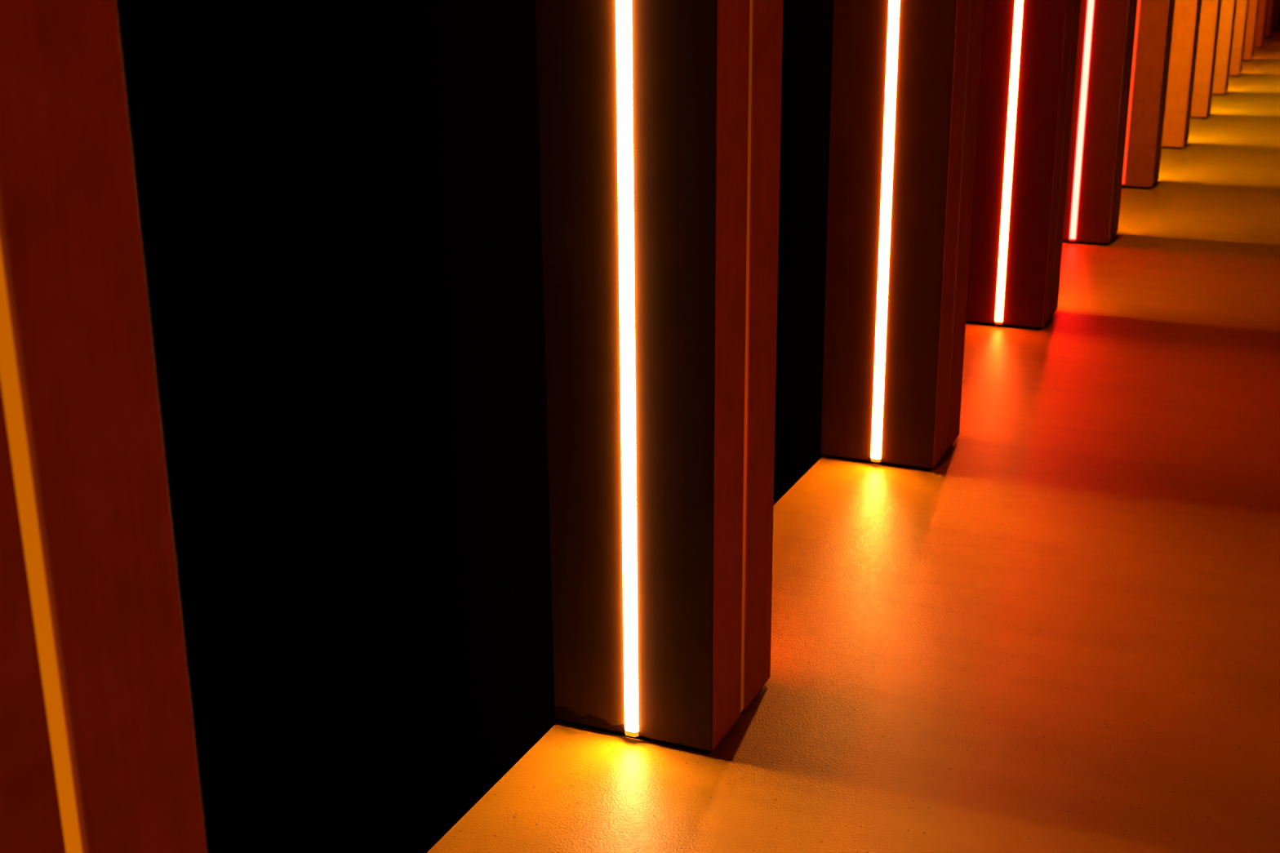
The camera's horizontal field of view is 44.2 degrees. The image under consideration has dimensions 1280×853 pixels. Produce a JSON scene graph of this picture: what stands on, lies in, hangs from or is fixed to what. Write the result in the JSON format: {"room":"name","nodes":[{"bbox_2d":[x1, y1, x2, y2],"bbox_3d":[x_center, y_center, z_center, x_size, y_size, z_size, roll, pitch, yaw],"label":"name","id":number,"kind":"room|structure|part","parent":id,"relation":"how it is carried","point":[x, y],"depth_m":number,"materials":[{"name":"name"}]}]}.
{"room":"corridor","nodes":[
{"label":"corridor","id":0,"kind":"room"},
{"bbox_2d":[116,0,833,852],"bbox_3d":[4.886,-4.484,13.680,0.100,3.000,34.411,7,20,23],"label":"wall","id":1,"kind":"structure","parent":0,"point":[339,201],"depth_m":2.32,"materials":[{"name":"black"}]},
{"bbox_2d":[426,20,1279,852],"bbox_3d":[6.593,-2.793,13.447,4.800,0.100,34.411,7,20,23],"label":"floor","id":2,"kind":"structure","parent":0,"point":[1060,633],"depth_m":3.55,"materials":[{"name":"concrete"}]},
{"bbox_2d":[0,0,208,852],"bbox_3d":[-0.648,-0.385,1.204,0.329,3.000,0.344,7,20,23],"label":"column","id":3,"kind":"structure","parent":2,"relation":"on","point":[98,747],"depth_m":1.32,"materials":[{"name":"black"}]},
{"bbox_3d":[-0.586,-0.436,1.338,0.327,2.987,0.018,7,20,23],"label":"panel","id":4,"kind":"part","parent":3,"relation":"part of","materials":[{"name":"brown wood"}]},
{"bbox_2d":[534,0,782,754],"bbox_3d":[0.039,-0.874,2.691,0.329,3.000,0.344,7,20,23],"label":"column","id":5,"kind":"structure","parent":2,"relation":"on","point":[660,121],"depth_m":2.79,"materials":[{"name":"black wood"}]},
{"bbox_3d":[0.181,-0.862,2.629,0.018,2.987,0.325,7,20,23],"label":"panel","id":6,"kind":"part","parent":5,"relation":"part of","materials":[{"name":"brown wood"}]},
{"bbox_2d":[820,0,984,471],"bbox_3d":[0.726,-1.363,4.177,0.329,3.000,0.344,7,20,23],"label":"column","id":7,"kind":"structure","parent":2,"relation":"on","point":[905,82],"depth_m":4.30,"materials":[{"name":"black wood"}]},
{"bbox_3d":[0.869,-1.351,4.115,0.018,2.987,0.325,7,20,23],"label":"panel","id":8,"kind":"part","parent":7,"relation":"part of","materials":[{"name":"brown wood"}]},
{"bbox_2d":[965,0,1080,330],"bbox_3d":[1.414,-1.851,5.664,0.329,3.000,0.344,7,20,23],"label":"column","id":9,"kind":"structure","parent":2,"relation":"on","point":[1029,47],"depth_m":5.79,"materials":[{"name":"black wood"}]},
{"bbox_3d":[1.556,-1.839,5.602,0.018,2.987,0.325,7,20,23],"label":"panel","id":10,"kind":"part","parent":9,"relation":"part of","materials":[{"name":"brown wood"}]},
{"bbox_2d":[1062,0,1137,245],"bbox_3d":[2.101,-2.340,7.151,0.329,3.000,0.344,7,20,23],"label":"column","id":11,"kind":"structure","parent":2,"relation":"on","point":[1107,28],"depth_m":7.28,"materials":[{"name":"black wood"}]},
{"bbox_3d":[2.243,-2.328,7.089,0.018,2.987,0.325,7,20,23],"label":"panel","id":12,"kind":"part","parent":11,"relation":"part of","materials":[{"name":"brown wood"}]},
{"bbox_2d":[1121,0,1175,189],"bbox_3d":[2.789,-2.828,8.637,0.329,3.000,0.344,7,20,23],"label":"column","id":13,"kind":"structure","parent":2,"relation":"on","point":[1154,18],"depth_m":8.78,"materials":[{"name":"black wood"}]},
{"bbox_3d":[2.931,-2.816,8.575,0.018,2.987,0.325,7,20,23],"label":"panel","id":14,"kind":"part","parent":13,"relation":"part of","materials":[{"name":"brown wood"}]},
{"bbox_2d":[1161,0,1201,149],"bbox_3d":[3.476,-3.317,10.124,0.329,3.000,0.344,7,20,23],"label":"column","id":15,"kind":"structure","parent":2,"relation":"on","point":[1187,14],"depth_m":10.27,"materials":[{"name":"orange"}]},
{"bbox_3d":[3.618,-3.305,10.062,0.018,2.987,0.325,7,20,23],"label":"panel","id":16,"kind":"part","parent":15,"relation":"part of","materials":[{"name":"brown wood"}]},
{"bbox_2d":[1190,0,1222,119],"bbox_3d":[4.164,-3.805,11.611,0.329,3.000,0.344,7,20,23],"label":"column","id":17,"kind":"structure","parent":2,"relation":"on","point":[1210,16],"depth_m":11.77,"materials":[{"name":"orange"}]},
{"bbox_3d":[4.306,-3.793,11.549,0.018,2.987,0.325,7,20,23],"label":"panel","id":18,"kind":"part","parent":17,"relation":"part of","materials":[{"name":"brown wood"}]},
{"bbox_2d":[1212,0,1236,95],"bbox_3d":[4.851,-4.294,13.097,0.329,3.000,0.344,7,20,23],"label":"column","id":19,"kind":"structure","parent":2,"relation":"on","point":[1228,11],"depth_m":13.27,"materials":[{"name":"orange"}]},
{"bbox_3d":[4.993,-4.282,13.035,0.018,2.987,0.325,7,20,23],"label":"panel","id":20,"kind":"part","parent":19,"relation":"part of","materials":[{"name":"brown wood"}]},
{"bbox_2d":[1229,0,1248,76],"bbox_3d":[5.538,-4.782,14.584,0.329,3.000,0.344,7,20,23],"label":"column","id":21,"kind":"structure","parent":2,"relation":"on","point":[1242,9],"depth_m":14.76,"materials":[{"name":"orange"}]},
{"bbox_3d":[5.681,-4.771,14.522,0.018,2.987,0.325,7,20,23],"label":"panel","id":22,"kind":"part","parent":21,"relation":"part of","materials":[{"name":"brown wood"}]},
{"bbox_2d":[1242,0,1259,61],"bbox_3d":[6.226,-5.271,16.070,0.329,3.000,0.344,7,20,23],"label":"column","id":23,"kind":"structure","parent":2,"relation":"on","point":[1253,7],"depth_m":16.26,"materials":[{"name":"black wood"}]},
{"bbox_3d":[6.368,-5.259,16.009,0.018,2.987,0.325,7,20,23],"label":"panel","id":24,"kind":"part","parent":23,"relation":"part of","materials":[{"name":"brown wood"}]},
{"bbox_2d":[1253,0,1267,48],"bbox_3d":[6.913,-5.760,17.557,0.329,3.000,0.344,7,20,23],"label":"column","id":25,"kind":"structure","parent":2,"relation":"on","point":[1262,9],"depth_m":17.75,"materials":[{"name":"black wood"}]},
{"bbox_3d":[7.056,-5.748,17.495,0.018,2.987,0.325,7,20,23],"label":"panel","id":26,"kind":"part","parent":25,"relation":"part of","materials":[{"name":"brown wood"}]},
{"bbox_2d":[1263,0,1274,37],"bbox_3d":[7.601,-6.248,19.044,0.329,3.000,0.344,7,20,23],"label":"column","id":27,"kind":"structure","parent":2,"relation":"on","point":[1270,4],"depth_m":19.25,"materials":[{"name":"black wood"}]},
{"bbox_3d":[7.743,-6.236,18.982,0.018,2.987,0.325,7,20,23],"label":"panel","id":28,"kind":"part","parent":27,"relation":"part of","materials":[{"name":"brown wood"}]},
{"bbox_2d":[1271,0,1279,28],"bbox_3d":[8.288,-6.737,20.530,0.329,3.000,0.344,7,20,23],"label":"column","id":29,"kind":"structure","parent":2,"relation":"on","point":[1277,2],"depth_m":20.75,"materials":[{"name":"black wood"}]},
{"bbox_3d":[8.431,-6.725,20.468,0.018,2.987,0.325,7,20,23],"label":"panel","id":30,"kind":"part","parent":29,"relation":"part of","materials":[{"name":"brown wood"}]}
]}

